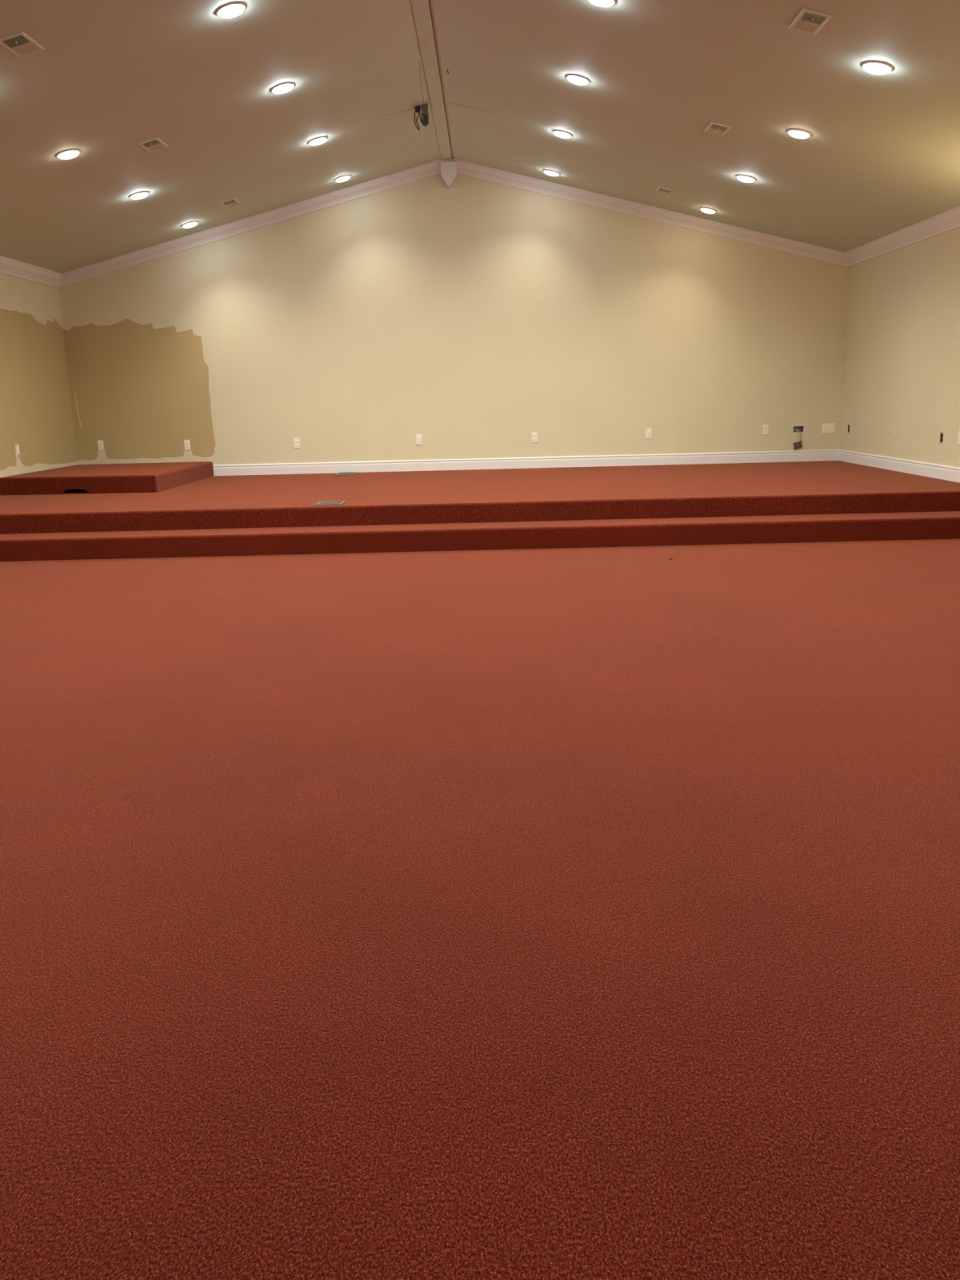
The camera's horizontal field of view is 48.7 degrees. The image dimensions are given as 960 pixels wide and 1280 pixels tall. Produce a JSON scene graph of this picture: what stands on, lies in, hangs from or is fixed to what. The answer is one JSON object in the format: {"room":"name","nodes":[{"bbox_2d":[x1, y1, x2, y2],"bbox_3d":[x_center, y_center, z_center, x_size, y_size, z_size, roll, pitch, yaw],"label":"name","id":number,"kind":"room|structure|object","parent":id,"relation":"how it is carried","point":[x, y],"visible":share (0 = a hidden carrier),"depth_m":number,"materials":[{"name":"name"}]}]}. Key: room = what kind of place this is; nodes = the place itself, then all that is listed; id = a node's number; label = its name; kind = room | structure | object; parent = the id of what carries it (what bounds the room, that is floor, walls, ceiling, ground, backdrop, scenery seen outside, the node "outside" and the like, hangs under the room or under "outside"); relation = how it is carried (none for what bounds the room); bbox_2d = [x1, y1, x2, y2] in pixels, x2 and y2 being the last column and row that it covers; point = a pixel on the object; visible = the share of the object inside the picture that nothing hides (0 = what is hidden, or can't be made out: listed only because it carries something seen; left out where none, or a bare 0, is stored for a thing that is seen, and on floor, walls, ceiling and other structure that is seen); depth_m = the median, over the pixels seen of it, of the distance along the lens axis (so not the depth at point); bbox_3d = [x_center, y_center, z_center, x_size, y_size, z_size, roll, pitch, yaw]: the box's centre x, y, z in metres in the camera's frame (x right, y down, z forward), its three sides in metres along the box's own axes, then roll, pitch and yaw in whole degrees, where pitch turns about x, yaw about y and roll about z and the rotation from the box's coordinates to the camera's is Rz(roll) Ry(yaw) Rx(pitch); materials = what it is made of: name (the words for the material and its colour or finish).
{"room":"house of worship","nodes":[
{"label":"house of worship","id":0,"kind":"room"},
{"bbox_2d":[0,273,77,477],"bbox_3d":[-5.036,-1.207,5.145,0.140,2.690,15.500,-1,13,1],"label":"wall","id":1,"kind":"structure","parent":0,"point":[36,416],"depth_m":11.66,"materials":[{"name":"beige paint"}]},
{"bbox_2d":[15,445,20,457],"bbox_3d":[-4.904,-1.996,11.251,0.008,0.124,0.072,-1,13,1],"label":"wall outlet","id":2,"kind":"object","parent":1,"relation":"attached to","point":[17,448],"visible":1,"depth_m":11.25,"materials":[{"name":"beige plastic"}]},
{"bbox_2d":[0,255,62,287],"bbox_3d":[-4.954,-2.469,4.855,0.088,0.149,15.500,-1,13,1],"label":"trim","id":3,"kind":"structure","parent":1,"relation":"attached to","point":[8,266],"depth_m":11.52,"materials":[{"name":"white paint"}]},
{"bbox_2d":[58,173,848,472],"bbox_3d":[-0.310,-3.627,12.580,9.235,3.845,0.140,-1,13,1],"label":"wall","id":4,"kind":"structure","parent":0,"point":[474,317],"depth_m":12.53,"materials":[{"name":"beige paint"}]},
{"bbox_2d":[97,440,103,450],"bbox_3d":[-4.592,-2.355,12.826,0.070,0.117,0.009,-1,13,1],"label":"wall outlet","id":5,"kind":"object","parent":4,"relation":"attached to","point":[100,444],"visible":1,"depth_m":12.82,"materials":[{"name":"beige plastic"}]},
{"bbox_2d":[183,440,190,449],"bbox_3d":[-3.542,-2.360,12.817,0.070,0.117,0.009,-1,13,1],"label":"wall outlet","id":6,"kind":"object","parent":4,"relation":"attached to","point":[187,442],"visible":1,"depth_m":12.81,"materials":[{"name":"beige plastic"}]},
{"bbox_2d":[57,159,448,288],"bbox_3d":[-2.654,-4.797,12.211,4.611,1.282,0.088,-1,13,1],"label":"trim","id":7,"kind":"structure","parent":4,"relation":"attached to","point":[433,168],"depth_m":12.21,"materials":[{"name":"white paint"}]},
{"bbox_2d":[293,438,299,448],"bbox_3d":[-2.214,-2.378,12.804,0.070,0.117,0.009,-1,13,1],"label":"wall outlet","id":8,"kind":"object","parent":4,"relation":"attached to","point":[296,441],"visible":1,"depth_m":12.80,"materials":[{"name":"beige plastic"}]},
{"bbox_2d":[415,435,422,444],"bbox_3d":[-0.737,-2.416,12.784,0.070,0.117,0.009,-1,13,1],"label":"wall outlet","id":9,"kind":"object","parent":4,"relation":"attached to","point":[419,437],"visible":1,"depth_m":12.78,"materials":[{"name":"beige plastic"}]},
{"bbox_2d":[440,160,457,188],"bbox_3d":[-0.353,-5.297,12.061,0.180,0.265,0.125,-1,13,1],"label":"trim","id":10,"kind":"structure","parent":4,"relation":"attached to","point":[448,168],"depth_m":12.00,"materials":[{"name":"white paint"}]},
{"bbox_2d":[213,449,839,475],"bbox_3d":[0.554,-2.146,12.834,7.580,0.131,0.015,-1,13,1],"label":"baseboard","id":11,"kind":"structure","parent":4,"relation":"attached to","point":[815,455],"depth_m":12.83,"materials":[{"name":"white paint"}]},
{"bbox_2d":[531,432,537,442],"bbox_3d":[0.659,-2.440,12.769,0.070,0.117,0.009,-1,13,1],"label":"wall outlet","id":12,"kind":"object","parent":4,"relation":"attached to","point":[534,435],"visible":1,"depth_m":12.77,"materials":[{"name":"beige plastic"}]},
{"bbox_2d":[448,158,848,266],"bbox_3d":[1.962,-4.900,12.154,4.624,1.286,0.088,-1,13,1],"label":"trim","id":13,"kind":"structure","parent":4,"relation":"attached to","point":[473,170],"depth_m":12.15,"materials":[{"name":"white paint"}]},
{"bbox_2d":[645,428,651,439],"bbox_3d":[2.031,-2.480,12.750,0.070,0.117,0.009,-1,13,1],"label":"wall outlet","id":14,"kind":"object","parent":4,"relation":"attached to","point":[648,432],"visible":1,"depth_m":12.75,"materials":[{"name":"beige plastic"}]},
{"bbox_2d":[762,425,768,435],"bbox_3d":[3.432,-2.523,12.730,0.070,0.117,0.009,-1,13,1],"label":"wall outlet","id":15,"kind":"object","parent":4,"relation":"attached to","point":[765,428],"visible":1,"depth_m":12.73,"materials":[{"name":"beige plastic"}]},
{"bbox_2d":[792,425,804,441],"bbox_3d":[3.827,-2.487,12.768,0.133,0.191,0.086,-1,13,1],"label":"junction box","id":16,"kind":"object","parent":4,"relation":"attached to","point":[797,428],"visible":1,"depth_m":12.78,"materials":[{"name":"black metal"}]},
{"bbox_2d":[793,440,802,449],"bbox_3d":[3.827,-2.348,12.759,0.103,0.105,0.016,-1,13,1],"label":"outlet panel","id":17,"kind":"object","parent":16,"relation":"hanging from","point":[797,445],"visible":1,"depth_m":12.75,"materials":[{"name":"grey metal"}]},
{"bbox_2d":[822,422,835,433],"bbox_3d":[4.185,-2.542,12.721,0.156,0.117,0.008,-1,13,1],"label":"switch plate","id":18,"kind":"object","parent":4,"relation":"attached to","point":[826,428],"visible":1,"depth_m":12.72,"materials":[{"name":"beige plastic"}]},
{"bbox_2d":[0,538,959,1279],"bbox_3d":[-0.315,0.056,5.402,9.515,0.120,15.780,-1,13,1],"label":"floor","id":19,"kind":"structure","parent":0,"point":[564,913],"depth_m":2.50,"materials":[{"name":"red carpet"}]},
{"bbox_2d":[0,460,959,561],"bbox_3d":[-0.283,-1.388,10.671,9.233,0.336,4.581,-1,13,1],"label":"stage","id":20,"kind":"object","parent":19,"relation":"on","point":[833,500],"visible":0.96,"depth_m":8.83,"materials":[{"name":"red carpet"}]},
{"bbox_2d":[0,461,213,495],"bbox_3d":[-4.075,-1.810,11.783,1.645,0.176,2.278,-1,13,1],"label":"platform","id":21,"kind":"object","parent":20,"relation":"on","point":[136,477],"visible":1,"depth_m":10.80,"materials":[{"name":"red carpet"}]},
{"bbox_2d":[314,501,346,505],"bbox_3d":[-1.276,-1.167,9.042,0.230,0.010,0.270,-1,13,1],"label":"floor register","id":22,"kind":"object","parent":20,"relation":"on","point":[320,503],"visible":1,"depth_m":9.02,"materials":[{"name":"brown metal"}]},
{"bbox_2d":[334,471,357,475],"bbox_3d":[-1.595,-1.982,12.628,0.230,0.010,0.380,-1,13,1],"label":"floor register","id":23,"kind":"object","parent":20,"relation":"on","point":[347,473],"visible":1,"depth_m":12.61,"materials":[{"name":"brown metal"}]},
{"bbox_2d":[0,0,959,273],"bbox_3d":[-0.399,-3.226,4.649,9.515,1.314,15.780,-1,13,1],"label":"ceiling","id":24,"kind":"structure","parent":0,"point":[880,158],"depth_m":8.16,"materials":[{"name":"paint"}]},
{"bbox_2d":[0,31,44,57],"bbox_3d":[-2.686,-3.480,6.197,0.162,0.047,0.300,-1,13,1],"label":"ceiling vent","id":25,"kind":"object","parent":24,"relation":"in","point":[20,44],"visible":1,"depth_m":6.19,"materials":[{"name":"white metal"}]},
{"bbox_2d":[56,149,79,159],"bbox_3d":[-3.223,-3.801,8.294,0.184,0.061,0.188,-5,13,-16],"label":"ceiling light","id":26,"kind":"object","parent":24,"relation":"attached to","point":[68,153],"visible":1,"depth_m":8.25,"materials":[{"name":"white"}]},
{"bbox_2d":[58,151,78,159],"bbox_3d":[-3.219,-3.792,8.296,0.150,0.023,0.150,-15,12,4],"label":"diffuser","id":27,"kind":"object","parent":26,"relation":"attached to","point":[63,154],"depth_m":8.26,"materials":[{"name":"white plastic"}]},
{"bbox_2d":[128,191,149,199],"bbox_3d":[-3.211,-4.189,9.983,0.184,0.061,0.188,-5,13,-16],"label":"ceiling light","id":28,"kind":"object","parent":24,"relation":"attached to","point":[139,195],"visible":1,"depth_m":9.94,"materials":[{"name":"white glass"}]},
{"bbox_2d":[131,192,147,199],"bbox_3d":[-3.207,-4.180,9.985,0.150,0.023,0.150,-15,12,4],"label":"diffuser","id":29,"kind":"object","parent":28,"relation":"attached to","point":[136,195],"depth_m":9.94,"materials":[{"name":"white plastic"}]},
{"bbox_2d":[137,137,168,152],"bbox_3d":[-2.669,-4.046,8.663,0.162,0.047,0.300,-1,13,1],"label":"ceiling vent","id":30,"kind":"object","parent":24,"relation":"in","point":[156,144],"visible":1,"depth_m":8.65,"materials":[{"name":"grey metal"}]},
{"bbox_2d":[181,221,198,227],"bbox_3d":[-3.199,-4.578,11.679,0.184,0.061,0.188,-5,13,-16],"label":"ceiling light","id":31,"kind":"object","parent":24,"relation":"attached to","point":[192,224],"visible":1,"depth_m":11.63,"materials":[{"name":"white glass"}]},
{"bbox_2d":[183,222,196,227],"bbox_3d":[-3.195,-4.569,11.681,0.150,0.023,0.150,-15,12,4],"label":"diffuser","id":32,"kind":"object","parent":31,"relation":"attached to","point":[187,224],"depth_m":11.64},
{"bbox_2d":[215,2,245,17],"bbox_3d":[-1.535,-3.879,6.530,0.184,0.061,0.188,-5,13,-16],"label":"ceiling light","id":33,"kind":"object","parent":24,"relation":"attached to","point":[230,10],"visible":1,"depth_m":6.49,"materials":[{"name":"white glass"}]},
{"bbox_2d":[219,4,243,17],"bbox_3d":[-1.531,-3.870,6.532,0.150,0.023,0.150,-15,12,4],"label":"diffuser","id":34,"kind":"object","parent":33,"relation":"attached to","point":[225,11],"depth_m":6.50,"materials":[{"name":"white plastic"}]},
{"bbox_2d":[219,198,241,208],"bbox_3d":[-2.650,-4.644,11.265,0.162,0.047,0.300,-1,13,1],"label":"ceiling vent","id":35,"kind":"object","parent":24,"relation":"in","point":[231,202],"visible":1,"depth_m":11.25,"materials":[{"name":"grey metal"}]},
{"bbox_2d":[271,82,294,93],"bbox_3d":[-1.523,-4.257,8.177,0.184,0.061,0.188,-5,13,-16],"label":"ceiling light","id":36,"kind":"object","parent":24,"relation":"attached to","point":[284,87],"visible":1,"depth_m":8.14,"materials":[{"name":"white glass"}]},
{"bbox_2d":[273,84,292,93],"bbox_3d":[-1.519,-4.248,8.179,0.150,0.023,0.150,-15,12,4],"label":"diffuser","id":37,"kind":"object","parent":36,"relation":"attached to","point":[280,88],"depth_m":8.14,"materials":[{"name":"white plastic"}]},
{"bbox_2d":[307,136,327,145],"bbox_3d":[-1.511,-4.645,9.866,0.184,0.061,0.188,-5,13,-16],"label":"ceiling light","id":38,"kind":"object","parent":24,"relation":"attached to","point":[318,140],"visible":1,"depth_m":9.82,"materials":[{"name":"white"}]},
{"bbox_2d":[310,137,325,145],"bbox_3d":[-1.507,-4.636,9.868,0.150,0.023,0.150,-15,12,4],"label":"diffuser","id":39,"kind":"object","parent":38,"relation":"attached to","point":[315,141],"depth_m":9.82,"materials":[{"name":"white plastic"}]},
{"bbox_2d":[333,174,351,182],"bbox_3d":[-1.499,-5.035,11.562,0.184,0.061,0.188,-5,13,-16],"label":"ceiling light","id":40,"kind":"object","parent":24,"relation":"attached to","point":[343,178],"visible":1,"depth_m":11.52,"materials":[{"name":"white"}]},
{"bbox_2d":[336,176,349,182],"bbox_3d":[-1.495,-5.026,11.564,0.150,0.023,0.150,-15,12,4],"label":"diffuser","id":41,"kind":"object","parent":40,"relation":"attached to","point":[340,179],"depth_m":11.52,"materials":[{"name":"white plastic"}]},
{"bbox_2d":[413,102,428,134],"bbox_3d":[-0.539,-4.779,9.726,0.134,0.269,0.070,-1,13,1],"label":"bracket","id":42,"kind":"object","parent":24,"relation":"attached to","point":[424,115],"visible":0.99,"depth_m":9.70,"materials":[{"name":"grey metal"}]},
{"bbox_2d":[419,61,424,103],"bbox_3d":[-0.495,-4.758,9.069,0.013,0.016,1.201,-2,13,-1],"label":"cord","id":43,"kind":"object","parent":24,"relation":"attached to","point":[420,61],"visible":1,"depth_m":9.02,"materials":[{"name":"beige plastic"}]},
{"bbox_2d":[411,0,452,159],"bbox_3d":[-0.424,-3.725,4.483,0.122,0.026,15.400,-1,13,1],"label":"beam","id":44,"kind":"structure","parent":24,"relation":"attached to","point":[421,8],"depth_m":8.72,"materials":[{"name":"paint"}]},
{"bbox_2d":[542,168,559,176],"bbox_3d":[0.778,-5.086,11.534,0.183,0.061,0.188,1,13,9],"label":"ceiling light","id":45,"kind":"object","parent":24,"relation":"attached to","point":[550,172],"visible":1,"depth_m":11.49,"materials":[{"name":"white"}]},
{"bbox_2d":[544,170,558,176],"bbox_3d":[0.774,-5.076,11.536,0.150,0.023,0.150,12,13,-2],"label":"diffuser","id":46,"kind":"object","parent":45,"relation":"attached to","point":[553,173],"depth_m":11.49,"materials":[{"name":"white plastic"}]},
{"bbox_2d":[552,129,572,137],"bbox_3d":[0.766,-4.696,9.838,0.183,0.061,0.188,1,13,9],"label":"ceiling light","id":47,"kind":"object","parent":24,"relation":"attached to","point":[562,134],"visible":1,"depth_m":9.79,"materials":[{"name":"white"}]},
{"bbox_2d":[554,131,570,137],"bbox_3d":[0.763,-4.687,9.841,0.150,0.023,0.150,12,13,-2],"label":"diffuser","id":48,"kind":"object","parent":47,"relation":"attached to","point":[560,134],"depth_m":9.80,"materials":[{"name":"white plastic"}]},
{"bbox_2d":[566,74,590,84],"bbox_3d":[0.754,-4.308,8.149,0.183,0.061,0.188,1,13,9],"label":"ceiling light","id":49,"kind":"object","parent":24,"relation":"attached to","point":[574,78],"visible":1,"depth_m":8.11,"materials":[{"name":"white glass"}]},
{"bbox_2d":[589,0,616,6],"bbox_3d":[0.743,-3.930,6.502,0.183,0.061,0.188,1,13,9],"label":"ceiling light","id":50,"kind":"object","parent":24,"relation":"attached to","point":[598,2],"visible":1,"depth_m":6.50,"materials":[{"name":"white glass"}]},
{"bbox_2d":[653,186,674,195],"bbox_3d":[1.947,-4.745,11.209,0.162,0.047,0.300,-1,13,1],"label":"ceiling vent","id":51,"kind":"object","parent":24,"relation":"in","point":[660,190],"visible":1,"depth_m":11.19,"materials":[{"name":"grey metal"}]},
{"bbox_2d":[699,207,716,213],"bbox_3d":[2.501,-4.706,11.609,0.183,0.061,0.188,1,13,9],"label":"ceiling light","id":52,"kind":"object","parent":24,"relation":"attached to","point":[706,210],"visible":1,"depth_m":11.56,"materials":[{"name":"white"}]},
{"bbox_2d":[701,208,715,213],"bbox_3d":[2.498,-4.697,11.611,0.150,0.023,0.150,12,13,-2],"label":"diffuser","id":53,"kind":"object","parent":52,"relation":"attached to","point":[707,211],"depth_m":11.57,"materials":[{"name":"white plastic"}]},
{"bbox_2d":[703,121,731,136],"bbox_3d":[1.929,-4.148,8.607,0.162,0.047,0.300,-1,13,1],"label":"ceiling vent","id":54,"kind":"object","parent":24,"relation":"in","point":[714,128],"visible":1,"depth_m":8.59,"materials":[{"name":"grey metal"}]},
{"bbox_2d":[736,174,755,182],"bbox_3d":[2.489,-4.317,9.913,0.183,0.061,0.188,1,13,9],"label":"ceiling light","id":55,"kind":"object","parent":24,"relation":"attached to","point":[744,178],"visible":1,"depth_m":9.87,"materials":[{"name":"white"}]},
{"bbox_2d":[737,176,754,182],"bbox_3d":[2.486,-4.308,9.915,0.150,0.023,0.150,12,13,-2],"label":"diffuser","id":56,"kind":"object","parent":55,"relation":"attached to","point":[745,179],"depth_m":9.87,"materials":[{"name":"white plastic"}]},
{"bbox_2d":[786,128,811,138],"bbox_3d":[2.477,-3.929,8.224,0.183,0.061,0.188,1,13,9],"label":"ceiling light","id":57,"kind":"object","parent":24,"relation":"attached to","point":[797,133],"visible":1,"depth_m":8.18,"materials":[{"name":"white glass"}]},
{"bbox_2d":[789,130,808,138],"bbox_3d":[2.474,-3.920,8.226,0.150,0.023,0.150,12,13,-2],"label":"diffuser","id":58,"kind":"object","parent":57,"relation":"attached to","point":[797,134],"depth_m":8.19,"materials":[{"name":"white plastic"}]},
{"bbox_2d":[788,8,831,34],"bbox_3d":[1.911,-3.582,6.141,0.162,0.047,0.300,-1,13,1],"label":"ceiling vent","id":59,"kind":"object","parent":24,"relation":"in","point":[809,21],"visible":1,"depth_m":6.12,"materials":[{"name":"grey metal"}]},
{"bbox_2d":[862,60,893,74],"bbox_3d":[2.466,-3.551,6.577,0.183,0.061,0.188,1,13,9],"label":"ceiling light","id":60,"kind":"object","parent":24,"relation":"attached to","point":[872,67],"visible":1,"depth_m":6.54,"materials":[{"name":"white glass"}]},
{"bbox_2d":[864,63,889,74],"bbox_3d":[2.462,-3.541,6.580,0.150,0.023,0.150,12,13,-2],"label":"diffuser","id":61,"kind":"object","parent":60,"relation":"attached to","point":[875,68],"depth_m":6.55,"materials":[{"name":"white plastic"}]},
{"bbox_2d":[840,226,959,467],"bbox_3d":[4.336,-1.418,5.030,0.140,2.686,15.500,-1,13,1],"label":"wall","id":62,"kind":"structure","parent":0,"point":[902,358],"depth_m":10.69,"materials":[{"name":"beige paint"}]},
{"bbox_2d":[841,422,844,433],"bbox_3d":[4.332,-2.529,12.650,0.004,0.116,0.068,-1,13,1],"label":"outlet plate","id":63,"kind":"object","parent":62,"relation":"attached to","point":[842,424],"visible":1,"depth_m":12.65,"materials":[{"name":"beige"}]},
{"bbox_2d":[893,425,897,436],"bbox_3d":[4.319,-2.168,10.999,0.006,0.116,0.072,-1,13,1],"label":"outlet plate","id":64,"kind":"object","parent":62,"relation":"attached to","point":[895,426],"visible":1,"depth_m":10.99,"materials":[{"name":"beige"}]},
{"bbox_2d":[838,449,959,482],"bbox_3d":[4.321,-1.770,10.777,0.015,0.131,4.142,-1,13,1],"label":"baseboard","id":65,"kind":"structure","parent":62,"relation":"attached to","point":[947,473],"depth_m":10.78,"materials":[{"name":"white paint"}]},
{"bbox_2d":[844,206,959,266],"bbox_3d":[4.190,-2.673,4.743,0.088,0.149,15.500,-1,13,1],"label":"trim","id":66,"kind":"structure","parent":62,"relation":"attached to","point":[948,220],"depth_m":10.48,"materials":[{"name":"white paint"}]},
{"bbox_2d":[939,431,943,444],"bbox_3d":[4.340,-1.889,9.903,0.052,0.110,0.072,-1,13,1],"label":"receptacle","id":67,"kind":"object","parent":62,"relation":"attached to","point":[941,437],"visible":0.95,"depth_m":9.92,"materials":[{"name":"grey plastic"}]},
{"bbox_2d":[957,431,959,444],"bbox_3d":[4.308,-1.813,9.506,0.009,0.117,0.070,-1,13,1],"label":"wall outlet","id":68,"kind":"object","parent":62,"relation":"attached to","point":[959,431],"visible":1,"depth_m":9.52,"materials":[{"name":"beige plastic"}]}
]}

